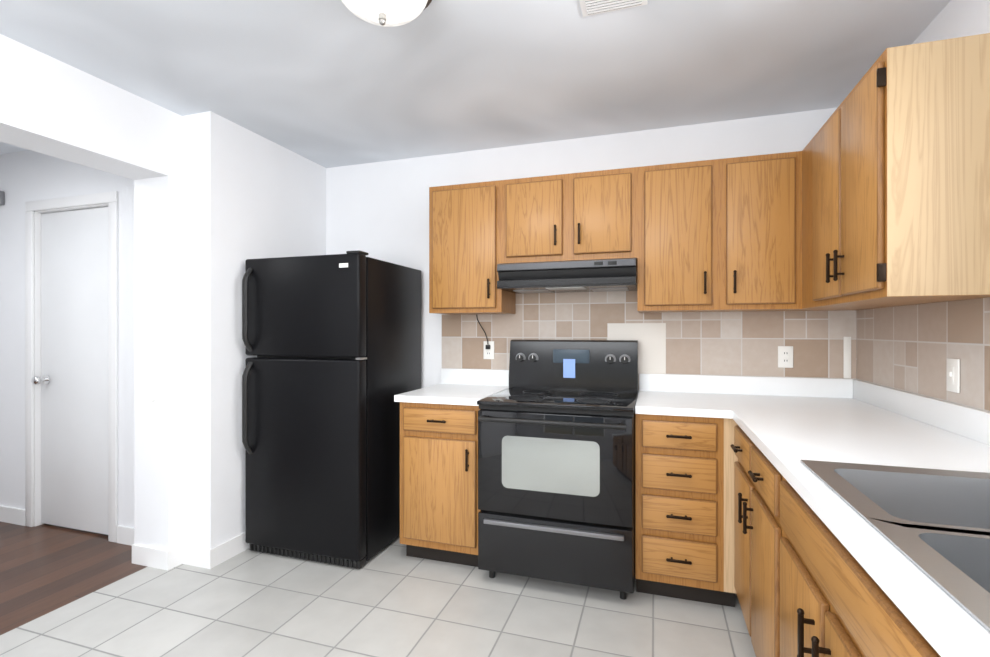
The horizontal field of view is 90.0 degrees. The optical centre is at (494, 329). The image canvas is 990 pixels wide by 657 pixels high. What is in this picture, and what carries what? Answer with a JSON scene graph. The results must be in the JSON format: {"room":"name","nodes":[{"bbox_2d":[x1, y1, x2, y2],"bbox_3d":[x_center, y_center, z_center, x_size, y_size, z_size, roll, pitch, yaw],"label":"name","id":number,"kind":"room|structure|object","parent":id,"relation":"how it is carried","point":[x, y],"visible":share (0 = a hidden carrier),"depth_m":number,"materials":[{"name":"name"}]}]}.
{"room":"kitchen","nodes":[
{"label":"kitchen","id":0,"kind":"room"},
{"bbox_2d":[0,150,133,527],"bbox_3d":[-2.741,0.050,3.176,1.750,2.440,0.100,0,0,18],"label":"wall","id":1,"kind":"structure","parent":0,"point":[28,175],"depth_m":3.23,"materials":[{"name":"paint"}]},
{"bbox_2d":[0,191,4,204],"bbox_3d":[-3.299,-0.875,3.288,0.080,0.090,0.029,0,0,18],"label":"door chime","id":2,"kind":"object","parent":1,"relation":"attached to","point":[2,197],"visible":1,"depth_m":3.28,"materials":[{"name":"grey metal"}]},
{"bbox_2d":[0,505,24,525],"bbox_3d":[-3.318,1.220,3.303,0.575,0.100,0.014,0,0,18],"label":"baseboard","id":3,"kind":"structure","parent":1,"relation":"attached to","point":[12,515],"depth_m":3.25,"materials":[{"name":"paint"}]},
{"bbox_2d":[25,191,117,542],"bbox_3d":[-2.640,0.220,3.116,0.820,2.100,0.152,0,0,18],"label":"door","id":4,"kind":"structure","parent":1,"relation":"attached to","point":[71,361],"depth_m":3.13,"materials":[{"name":"paint"}]},
{"bbox_2d":[117,525,133,544],"bbox_3d":[-2.091,1.220,2.906,0.345,0.100,0.014,0,0,18],"label":"baseboard","id":5,"kind":"structure","parent":1,"relation":"attached to","point":[125,535],"depth_m":2.93,"materials":[{"name":"paint"}]},
{"bbox_2d":[0,521,147,634],"bbox_3d":[-3.316,1.300,1.365,1.970,0.060,3.900,0,0,18],"label":"floor","id":6,"kind":"structure","parent":0,"point":[45,569],"depth_m":2.65,"materials":[{"name":"brown wood"}]},
{"bbox_2d":[0,34,181,549],"bbox_3d":[-2.236,0.050,1.489,0.250,2.440,4.600,0,0,18],"label":"wall","id":7,"kind":"structure","parent":0,"point":[52,106],"depth_m":2.64,"materials":[{"name":"paint"}]},
{"bbox_2d":[128,542,173,569],"bbox_3d":[-1.850,1.220,2.660,0.264,0.100,0.014,0,0,18],"label":"baseboard","id":8,"kind":"structure","parent":7,"relation":"attached to","point":[164,559],"depth_m":2.65,"materials":[{"name":"paint"}]},
{"bbox_2d":[182,111,325,548],"bbox_3d":[-1.465,0.050,3.142,0.200,2.440,0.980,0,0,18],"label":"wall","id":9,"kind":"structure","parent":0,"point":[247,194],"depth_m":2.72,"materials":[{"name":"paint"}]},
{"bbox_2d":[205,532,248,568],"bbox_3d":[-1.366,1.220,3.102,0.014,0.100,0.992,0,0,18],"label":"baseboard","id":10,"kind":"structure","parent":9,"relation":"attached to","point":[214,556],"depth_m":2.72,"materials":[{"name":"paint"}]},
{"bbox_2d":[0,536,755,656],"bbox_3d":[-0.485,1.300,0.924,3.690,0.060,4.800,0,0,18],"label":"floor","id":11,"kind":"structure","parent":0,"point":[391,599],"depth_m":2.19,"materials":[{"name":"white tile"}]},
{"bbox_2d":[242,250,420,568],"bbox_3d":[-0.962,0.426,3.026,0.753,1.688,0.792,0,0,18],"label":"refrigerator","id":12,"kind":"object","parent":11,"relation":"on","point":[332,343],"visible":0.98,"depth_m":2.71,"materials":[{"name":"black metal"}]},
{"bbox_2d":[394,400,479,566],"bbox_3d":[-0.204,0.829,2.919,0.477,0.880,0.627,0,0,18],"label":"base cabinet","id":13,"kind":"object","parent":11,"relation":"on","point":[439,511],"depth_m":2.63,"materials":[{"name":"brown wood"}]},
{"bbox_2d":[394,384,508,403],"bbox_3d":[-0.215,0.372,2.919,0.497,0.035,0.633,0,0,18],"label":"countertop","id":14,"kind":"structure","parent":13,"relation":"on","point":[464,393],"depth_m":2.81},
{"bbox_2d":[477,340,637,599],"bbox_3d":[0.363,0.665,2.652,0.758,1.210,0.730,0,0,18],"label":"range","id":15,"kind":"object","parent":11,"relation":"on","point":[556,461],"visible":1,"depth_m":2.38,"materials":[{"name":"black metal"}]},
{"bbox_2d":[635,397,729,605],"bbox_3d":[0.959,0.829,2.543,0.437,0.880,0.627,0,0,18],"label":"base cabinet","id":16,"kind":"object","parent":11,"relation":"on","point":[682,459],"depth_m":2.25,"materials":[{"name":"brown wood"}]},
{"bbox_2d":[635,392,897,415],"bbox_3d":[1.267,0.372,2.440,1.085,0.035,0.633,0,0,18],"label":"countertop","id":17,"kind":"structure","parent":16,"relation":"on","point":[716,403],"depth_m":2.36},
{"bbox_2d":[730,416,745,622],"bbox_3d":[1.312,0.829,1.901,0.667,0.880,0.415,0,0,18],"label":"base cabinet","id":18,"kind":"object","parent":11,"relation":"on","point":[734,494],"depth_m":2.06,"materials":[{"name":"brown wood"}]},
{"bbox_2d":[746,432,937,656],"bbox_3d":[1.182,0.829,1.497,0.667,0.880,0.435,0,0,18],"label":"base cabinet","id":19,"kind":"object","parent":11,"relation":"on","point":[805,597],"depth_m":1.16,"materials":[{"name":"brown wood"}]},
{"bbox_2d":[730,408,989,656],"bbox_3d":[0.971,0.372,0.855,0.673,0.035,2.565,0,0,18],"label":"countertop","id":20,"kind":"structure","parent":19,"relation":"on","point":[945,627],"depth_m":1.29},
{"bbox_2d":[800,460,989,631],"bbox_3d":[0.951,0.438,0.825,0.558,0.179,0.885,0,0,18],"label":"sink","id":21,"kind":"object","parent":20,"relation":"in","point":[933,525],"visible":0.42,"depth_m":1.13,"materials":[{"name":"silver metal"}]},
{"bbox_2d":[0,0,950,167],"bbox_3d":[-1.422,-1.220,1.226,5.660,0.100,4.800,0,0,18],"label":"ceiling","id":22,"kind":"structure","parent":0,"point":[330,83],"depth_m":2.16,"materials":[{"name":"paint"}]},
{"bbox_2d":[341,0,431,26],"bbox_3d":[-0.375,-1.093,1.649,0.344,0.154,0.344,0,0,18],"label":"ceiling light","id":23,"kind":"object","parent":22,"relation":"attached to","point":[389,13],"visible":1,"depth_m":1.64,"materials":[{"name":"white glass"}]},
{"bbox_2d":[579,0,647,16],"bbox_3d":[0.415,-1.164,1.742,0.230,0.012,0.130,0,0,18],"label":"ceiling vent","id":24,"kind":"object","parent":22,"relation":"in","point":[590,7],"visible":1,"depth_m":1.77,"materials":[{"name":"metal"}]},
{"bbox_2d":[326,107,855,393],"bbox_3d":[0.180,0.050,3.175,3.810,2.440,0.106,0,0,18],"label":"wall","id":25,"kind":"structure","parent":0,"point":[378,210],"depth_m":3.00,"materials":[{"name":"paint"}]},
{"bbox_2d":[429,180,515,314],"bbox_3d":[-0.136,-0.483,3.057,0.457,0.761,0.322,0,0,18],"label":"upper cabinet","id":26,"kind":"object","parent":25,"relation":"attached to","point":[465,219],"depth_m":2.90,"materials":[{"name":"brown wood"}]},
{"bbox_2d":[476,315,489,348],"bbox_3d":[-0.078,0.011,3.185,0.100,0.223,0.029,0,0,18],"label":"power cord","id":27,"kind":"object","parent":26,"relation":"hanging from","point":[487,346],"visible":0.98,"depth_m":3.17,"materials":[{"name":"black plastic"}]},
{"bbox_2d":[484,341,493,358],"bbox_3d":[-0.040,0.130,3.185,0.072,0.116,0.008,0,0,18],"label":"electrical outlet","id":28,"kind":"object","parent":25,"relation":"attached to","point":[488,353],"visible":0.79,"depth_m":3.18,"materials":[{"name":"white plastic"}]},
{"bbox_2d":[501,174,568,262],"bbox_3d":[0.265,-0.621,2.928,0.386,0.484,0.322,0,0,18],"label":"upper cabinet","id":29,"kind":"object","parent":25,"relation":"attached to","point":[534,210],"depth_m":2.77,"materials":[{"name":"brown wood"}]},
{"bbox_2d":[569,167,640,260],"bbox_3d":[0.623,-0.621,2.812,0.367,0.484,0.322,0,0,18],"label":"upper cabinet","id":30,"kind":"object","parent":25,"relation":"attached to","point":[605,205],"depth_m":2.65,"materials":[{"name":"brown wood"}]},
{"bbox_2d":[497,258,636,293],"bbox_3d":[0.426,-0.302,2.829,0.744,0.152,0.406,0,0,18],"label":"range hood","id":31,"kind":"object","parent":30,"relation":"attached to","point":[604,275],"visible":0.98,"depth_m":2.66,"materials":[{"name":"black metal"}]},
{"bbox_2d":[441,368,853,395],"bbox_3d":[0.749,0.305,2.927,2.326,0.099,0.018,0,0,18],"label":"backsplash","id":32,"kind":"structure","parent":25,"relation":"attached to","point":[748,385],"depth_m":2.75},
{"bbox_2d":[637,158,724,312],"bbox_3d":[0.986,-0.483,2.695,0.396,0.761,0.322,0,0,18],"label":"upper cabinet","id":33,"kind":"object","parent":25,"relation":"attached to","point":[681,267],"depth_m":2.54,"materials":[{"name":"brown wood"}]},
{"bbox_2d":[725,151,796,311],"bbox_3d":[1.335,-0.483,2.582,0.337,0.761,0.322,0,0,18],"label":"upper cabinet","id":34,"kind":"object","parent":25,"relation":"attached to","point":[761,190],"depth_m":2.42,"materials":[{"name":"brown wood"}]},
{"bbox_2d":[778,346,792,367],"bbox_3d":[1.565,0.145,2.667,0.072,0.116,0.008,0,0,18],"label":"electrical outlet","id":35,"kind":"object","parent":25,"relation":"attached to","point":[785,356],"visible":1,"depth_m":2.67,"materials":[{"name":"white plastic"}]},
{"bbox_2d":[844,337,850,378],"bbox_3d":[1.837,0.144,2.581,0.034,0.218,0.005,0,0,18],"label":"strip","id":36,"kind":"object","parent":25,"relation":"attached to","point":[847,357],"visible":1,"depth_m":2.58,"materials":[{"name":"white plastic"}]},
{"bbox_2d":[856,0,989,411],"bbox_3d":[1.221,0.050,0.373,0.105,2.440,4.600,0,0,18],"label":"wall","id":37,"kind":"structure","parent":0,"point":[910,348],"depth_m":1.84,"materials":[{"name":"tile"}]},
{"bbox_2d":[797,143,860,310],"bbox_3d":[1.589,-0.483,2.230,0.342,0.761,0.230,0,0,18],"label":"upper cabinet","id":38,"kind":"object","parent":37,"relation":"attached to","point":[802,156],"depth_m":2.38,"materials":[{"name":"brown wood"}]},
{"bbox_2d":[809,114,906,308],"bbox_3d":[1.501,-0.483,1.957,0.342,0.761,0.343,0,0,18],"label":"upper cabinet","id":39,"kind":"object","parent":37,"relation":"attached to","point":[821,145],"depth_m":2.06,"materials":[{"name":"brown wood"}]},
{"bbox_2d":[833,33,989,304],"bbox_3d":[1.396,-0.483,1.630,0.342,0.761,0.344,0,0,18],"label":"upper cabinet","id":40,"kind":"object","parent":37,"relation":"attached to","point":[874,193],"depth_m":1.49,"materials":[{"name":"brown wood"}]},
{"bbox_2d":[854,380,989,443],"bbox_3d":[1.376,0.305,1.055,0.018,0.099,3.194,0,0,18],"label":"backsplash","id":41,"kind":"structure","parent":37,"relation":"attached to","point":[974,423],"depth_m":1.84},
{"bbox_2d":[946,358,959,392],"bbox_3d":[1.595,0.158,1.729,0.014,0.116,0.072,0,0,18],"label":"light switch","id":42,"kind":"object","parent":37,"relation":"attached to","point":[952,375],"visible":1,"depth_m":1.72,"materials":[{"name":"white plastic"}]}
]}

